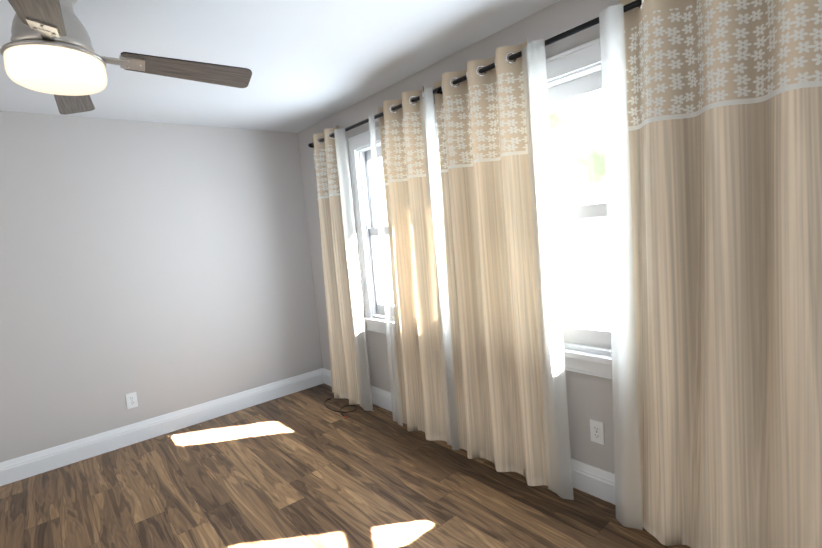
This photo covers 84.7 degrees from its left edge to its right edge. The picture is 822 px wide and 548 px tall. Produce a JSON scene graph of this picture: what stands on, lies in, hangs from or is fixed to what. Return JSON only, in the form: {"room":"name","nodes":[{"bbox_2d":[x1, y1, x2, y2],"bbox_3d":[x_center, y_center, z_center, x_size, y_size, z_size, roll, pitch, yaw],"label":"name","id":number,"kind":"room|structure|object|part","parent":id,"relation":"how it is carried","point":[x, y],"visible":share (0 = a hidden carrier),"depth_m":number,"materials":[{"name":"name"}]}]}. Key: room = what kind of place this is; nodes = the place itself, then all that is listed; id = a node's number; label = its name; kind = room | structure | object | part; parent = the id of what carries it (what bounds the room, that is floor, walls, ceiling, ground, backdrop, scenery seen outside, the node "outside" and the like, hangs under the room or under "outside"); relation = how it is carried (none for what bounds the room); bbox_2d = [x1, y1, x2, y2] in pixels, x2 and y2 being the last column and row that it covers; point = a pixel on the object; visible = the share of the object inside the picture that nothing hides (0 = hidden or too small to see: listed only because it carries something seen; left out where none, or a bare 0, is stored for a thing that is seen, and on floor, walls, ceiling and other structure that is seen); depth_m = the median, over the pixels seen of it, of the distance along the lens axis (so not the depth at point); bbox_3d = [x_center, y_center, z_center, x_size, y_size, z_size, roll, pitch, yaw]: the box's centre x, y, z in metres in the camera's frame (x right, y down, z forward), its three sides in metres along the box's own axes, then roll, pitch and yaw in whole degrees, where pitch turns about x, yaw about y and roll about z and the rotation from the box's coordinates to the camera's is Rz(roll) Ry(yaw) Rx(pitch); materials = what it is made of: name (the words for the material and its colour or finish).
{"room":"empty bedroom","nodes":[
{"label":"empty bedroom","id":0,"kind":"room"},
{"bbox_2d":[0,110,322,462],"bbox_3d":[-3.009,0.207,2.797,5.200,2.440,0.160,-10,7,-39],"label":"wall","id":1,"kind":"structure","parent":0,"point":[159,268],"depth_m":3.46,"materials":[{"name":"grey paint"}]},
{"bbox_2d":[125,392,137,408],"bbox_3d":[-2.128,0.965,3.437,0.070,0.115,0.008,-10,7,-39],"label":"outlet","id":2,"kind":"object","parent":1,"relation":"attached to","point":[131,400],"visible":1,"depth_m":3.43,"materials":[{"name":"white plastic"}]},
{"bbox_2d":[0,369,323,485],"bbox_3d":[-2.840,1.342,2.849,5.170,0.150,0.017,-10,7,-39],"label":"baseboard","id":3,"kind":"structure","parent":1,"relation":"attached to","point":[16,469],"depth_m":3.49,"materials":[{"name":"white"}]},
{"bbox_2d":[0,0,559,132],"bbox_3d":[-1.217,-1.001,0.384,5.520,0.100,6.120,-10,7,-39],"label":"ceiling","id":4,"kind":"structure","parent":0,"point":[308,63],"depth_m":2.40,"materials":[{"name":"white paint"}]},
{"bbox_2d":[0,0,251,114],"bbox_3d":[-1.313,-0.877,1.651,1.054,0.371,1.054,-4,6,14],"label":"ceiling fan","id":5,"kind":"object","parent":4,"relation":"hanging from","point":[48,48],"visible":1,"depth_m":1.61,"materials":[{"name":"silver metal"}]},
{"bbox_3d":[-1.103,-0.779,1.321,0.150,0.016,0.590,7,2,-32],"label":"blade","id":6,"kind":"part","parent":5,"relation":"part of","materials":[{"name":"brown wood"}]},
{"bbox_3d":[-1.301,-0.738,1.664,0.300,0.092,0.300,-10,7,-39],"label":"lamp shade","id":7,"kind":"part","parent":5,"relation":"part of","materials":[{"name":"white glass"}]},
{"bbox_3d":[-0.970,-0.843,1.859,0.590,0.016,0.150,-5,-9,-31],"label":"blade","id":8,"kind":"part","parent":5,"relation":"part of","materials":[{"name":"brown wood"}]},
{"bbox_2d":[0,383,690,547],"bbox_3d":[-0.994,1.518,0.626,5.520,0.100,6.120,-10,7,-39],"label":"floor","id":9,"kind":"structure","parent":0,"point":[306,468],"depth_m":2.56,"materials":[{"name":"brown wood"}]},
{"bbox_2d":[324,398,356,417],"bbox_3d":[-0.599,1.121,3.810,0.179,0.009,0.486,-10,7,-39],"label":"cord","id":10,"kind":"object","parent":9,"relation":"on","point":[340,411],"visible":1,"depth_m":3.73,"materials":[{"name":"black plastic"}]},
{"bbox_2d":[297,0,618,473],"bbox_3d":[0.943,-0.086,2.198,0.160,2.440,6.120,-10,7,-39],"label":"wall","id":11,"kind":"structure","parent":0,"point":[589,397],"depth_m":2.46,"materials":[{"name":"grey paint"}]},
{"bbox_2d":[320,368,614,504],"bbox_3d":[0.570,1.049,2.742,0.017,0.150,4.467,-10,7,-39],"label":"baseboard","id":12,"kind":"structure","parent":11,"relation":"attached to","point":[594,481],"depth_m":2.33,"materials":[{"name":"white"}]},
{"bbox_2d":[308,0,641,147],"bbox_3d":[0.224,-1.088,2.645,0.118,0.068,3.382,-10,7,-39],"label":"curtain rod","id":13,"kind":"object","parent":11,"relation":"attached to","point":[593,22],"visible":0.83,"depth_m":2.22,"materials":[{"name":"black metal"}]},
{"bbox_2d":[312,125,362,407],"bbox_3d":[-0.655,-0.035,3.845,0.114,2.296,0.554,-10,7,-39],"label":"panel","id":14,"kind":"object","parent":13,"relation":"hanging from","point":[344,382],"visible":0.73,"depth_m":3.80,"materials":[{"name":"fabric"}]},
{"bbox_2d":[334,128,373,411],"bbox_3d":[-0.463,-0.004,3.590,0.044,2.251,0.202,-10,7,-39],"label":"sheer curtain","id":15,"kind":"object","parent":13,"relation":"hanging from","point":[362,364],"visible":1,"depth_m":3.57,"materials":[{"name":"white fabric"}]},
{"bbox_2d":[368,113,402,425],"bbox_3d":[-0.189,0.003,3.261,0.040,2.251,0.140,-10,7,-39],"label":"sheer curtain","id":16,"kind":"object","parent":13,"relation":"hanging from","point":[395,391],"visible":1,"depth_m":3.27,"materials":[{"name":"white fabric"}]},
{"bbox_2d":[378,87,446,441],"bbox_3d":[-0.005,-0.017,3.063,0.114,2.296,0.572,-10,7,-39],"label":"panel","id":17,"kind":"object","parent":13,"relation":"hanging from","point":[416,322],"visible":0.85,"depth_m":3.03,"materials":[{"name":"fabric"}]},
{"bbox_2d":[419,88,459,449],"bbox_3d":[0.179,0.013,2.814,0.044,2.251,0.120,-10,7,-39],"label":"sheer curtain","id":18,"kind":"object","parent":13,"relation":"hanging from","point":[437,230],"visible":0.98,"depth_m":2.80,"materials":[{"name":"white fabric"}]},
{"bbox_2d":[434,40,547,485],"bbox_3d":[0.448,-0.004,2.518,0.115,2.296,0.730,-10,7,-39],"label":"panel","id":19,"kind":"object","parent":13,"relation":"hanging from","point":[487,211],"visible":0.9,"depth_m":2.50,"materials":[{"name":"fabric"}]},
{"bbox_2d":[521,39,573,499],"bbox_3d":[0.671,0.027,2.225,0.043,2.251,0.154,-10,7,-39],"label":"sheer curtain","id":20,"kind":"object","parent":13,"relation":"hanging from","point":[557,444],"visible":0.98,"depth_m":2.21,"materials":[{"name":"white fabric"}]},
{"bbox_2d":[599,4,642,529],"bbox_3d":[0.895,0.033,1.949,0.041,2.251,0.125,-10,7,-39],"label":"sheer curtain","id":21,"kind":"object","parent":13,"relation":"hanging from","point":[628,501],"visible":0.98,"depth_m":1.93,"materials":[{"name":"white fabric"}]},
{"bbox_2d":[619,0,821,547],"bbox_3d":[1.122,0.013,1.712,0.110,2.296,0.693,-10,7,-39],"label":"panel","id":22,"kind":"object","parent":13,"relation":"hanging from","point":[724,102],"visible":0.88,"depth_m":1.65,"materials":[{"name":"fabric"}]},
{"bbox_2d":[590,419,604,444],"bbox_3d":[0.932,0.791,2.258,0.008,0.115,0.070,-10,7,-39],"label":"outlet","id":23,"kind":"object","parent":11,"relation":"attached to","point":[597,431],"visible":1,"depth_m":2.25,"materials":[{"name":"white plastic"}]},
{"label":"outside","id":24,"kind":"structure","parent":0,"visible":0},
{"bbox_2d":[378,90,610,329],"bbox_3d":[2.865,-1.182,3.639,0.001,6.000,12.000,-10,7,-39],"label":"window glass","id":25,"kind":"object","parent":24,"point":[570,287],"depth_m":4.96,"materials":[{"name":"clear glass"}]}
]}

